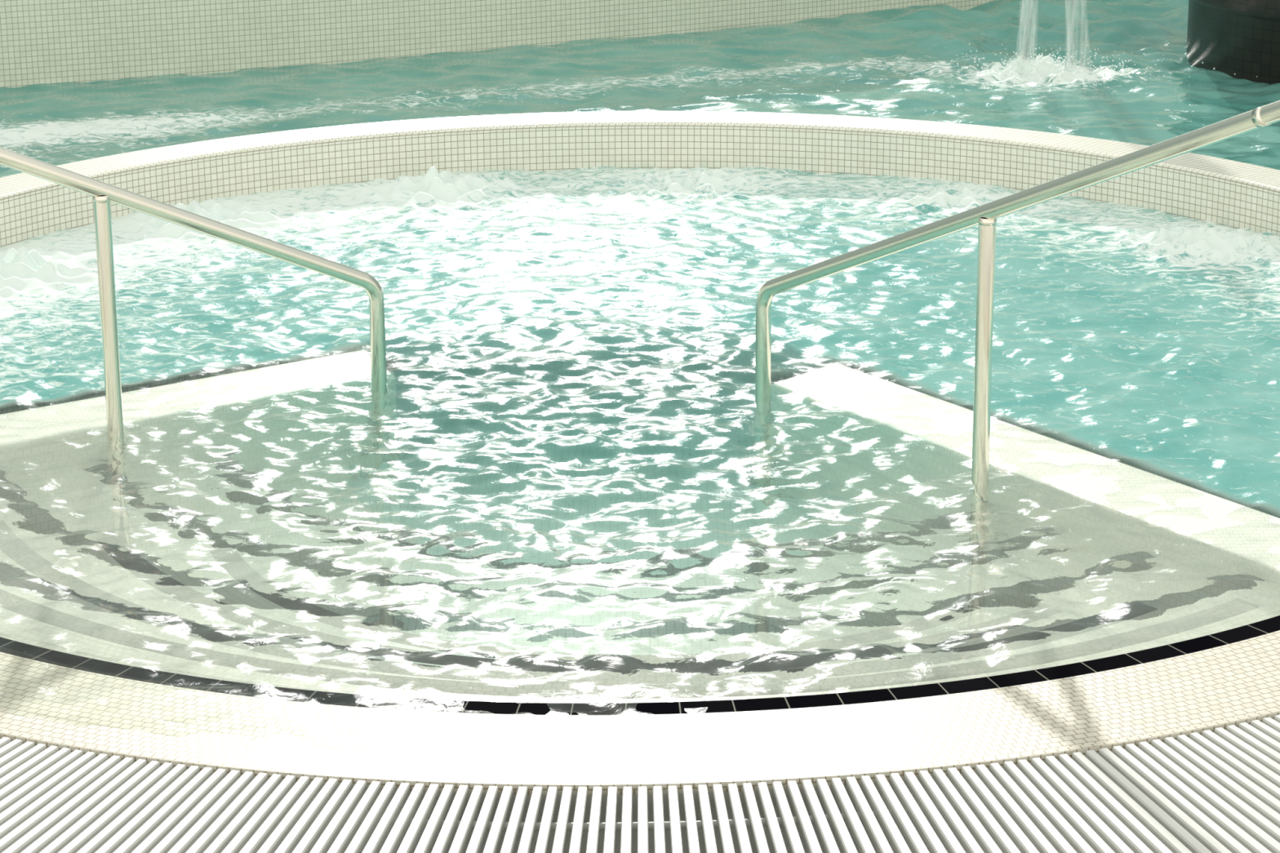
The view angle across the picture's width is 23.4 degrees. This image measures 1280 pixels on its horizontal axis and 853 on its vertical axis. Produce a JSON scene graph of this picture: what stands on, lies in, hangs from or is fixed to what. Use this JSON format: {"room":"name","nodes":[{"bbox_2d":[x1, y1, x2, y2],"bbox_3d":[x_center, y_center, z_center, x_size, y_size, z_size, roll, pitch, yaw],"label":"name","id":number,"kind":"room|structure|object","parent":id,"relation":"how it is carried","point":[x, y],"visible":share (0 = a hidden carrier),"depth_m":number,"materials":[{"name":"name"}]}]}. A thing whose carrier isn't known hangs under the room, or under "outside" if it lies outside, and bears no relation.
{"room":"indoor swimming pool","nodes":[
{"label":"indoor swimming pool","id":0,"kind":"room"},
{"bbox_2d":[0,0,994,87],"bbox_3d":[-0.808,-1.830,15.182,17.503,1.750,1.769,-8,19,-23],"label":"wall","id":1,"kind":"structure","parent":0,"point":[42,41],"depth_m":13.88,"materials":[{"name":"tile"}]},
{"bbox_2d":[0,0,1279,177],"bbox_3d":[-0.009,-1.387,13.078,12.000,0.144,10.900,0,18,0],"label":"pool water","id":2,"kind":"object","parent":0,"point":[847,64],"visible":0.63,"depth_m":13.41,"materials":[{"name":"teal liquid"}]},
{"bbox_2d":[0,615,1279,795],"bbox_3d":[-0.158,0.490,7.250,5.306,0.195,2.014,0,17,0],"label":"rim","id":3,"kind":"structure","parent":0,"point":[48,697],"depth_m":6.58,"materials":[{"name":"beige tile"}]},
{"bbox_2d":[0,615,1278,727],"bbox_3d":[-0.334,0.583,7.987,4.041,0.769,2.447,0,17,0],"label":"tile border","id":4,"kind":"structure","parent":3,"relation":"attached to","point":[31,637],"depth_m":7.12,"materials":[{"name":"tile"}]},
{"label":"floor","id":5,"kind":"structure","parent":0,"visible":0},
{"bbox_2d":[0,111,1279,414],"bbox_3d":[0.001,0.110,9.803,5.760,1.274,4.807,0,18,0],"label":"pool rim wall","id":6,"kind":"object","parent":5,"relation":"on","point":[1235,194],"visible":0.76,"depth_m":11.47,"materials":[{"name":"beige tile"}]},
{"bbox_2d":[0,146,386,437],"bbox_3d":[-1.783,-0.109,8.280,2.550,1.921,0.100,-12,21,-32],"label":"handrail","id":7,"kind":"object","parent":6,"relation":"attached to","point":[104,193],"visible":0.75,"depth_m":8.47,"materials":[{"name":"silver metal"}]},
{"bbox_2d":[0,349,390,444],"bbox_3d":[-1.757,0.356,8.782,2.400,0.741,0.300,-12,21,-32],"label":"ledge","id":8,"kind":"structure","parent":6,"relation":"attached to","point":[246,386],"depth_m":8.95,"materials":[{"name":"tile"}]},
{"bbox_2d":[0,166,1279,698],"bbox_3d":[-0.004,-0.177,9.071,5.543,0.155,5.808,0,18,0],"label":"water","id":9,"kind":"object","parent":6,"relation":"in","point":[575,482],"visible":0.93,"depth_m":8.46,"materials":[{"name":"teal liquid"}]},
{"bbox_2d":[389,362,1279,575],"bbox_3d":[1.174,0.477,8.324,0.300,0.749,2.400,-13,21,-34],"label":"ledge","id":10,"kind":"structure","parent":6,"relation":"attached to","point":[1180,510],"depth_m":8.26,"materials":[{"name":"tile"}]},
{"bbox_2d":[755,100,1279,482],"bbox_3d":[1.152,0.027,7.727,0.100,1.957,2.820,-13,21,-34],"label":"handrail","id":11,"kind":"object","parent":6,"relation":"attached to","point":[985,215],"visible":0.7,"depth_m":7.98,"materials":[{"name":"silver metal"}]},
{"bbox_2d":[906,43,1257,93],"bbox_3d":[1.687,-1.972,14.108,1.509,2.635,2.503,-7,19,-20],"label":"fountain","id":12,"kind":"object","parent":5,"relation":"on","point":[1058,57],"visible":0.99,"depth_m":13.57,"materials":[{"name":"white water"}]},
{"bbox_2d":[1186,0,1279,84],"bbox_3d":[3.321,-1.393,14.027,1.740,1.560,1.740,0,18,0],"label":"pillar","id":13,"kind":"structure","parent":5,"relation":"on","point":[1240,37],"depth_m":13.46,"materials":[{"name":"tile"}]},
{"bbox_3d":[0.010,1.610,5.304,12.790,1.120,5.469,0,17,0],"label":"deck","id":14,"kind":"object","parent":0,"visible":0},
{"bbox_2d":[323,774,961,852],"bbox_3d":[0.004,0.604,6.831,6.870,0.182,2.506,0,18,0],"label":"channel","id":15,"kind":"object","parent":14,"relation":"in","point":[650,797],"visible":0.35,"depth_m":6.28,"materials":[{"name":"grey"}]},
{"bbox_2d":[0,715,1279,852],"bbox_3d":[-0.004,0.605,6.736,6.625,0.111,2.314,0,18,0],"label":"overflow grating","id":16,"kind":"object","parent":15,"relation":"on","point":[1218,791],"visible":1,"depth_m":6.16,"materials":[{"name":"white plastic"}]}
]}

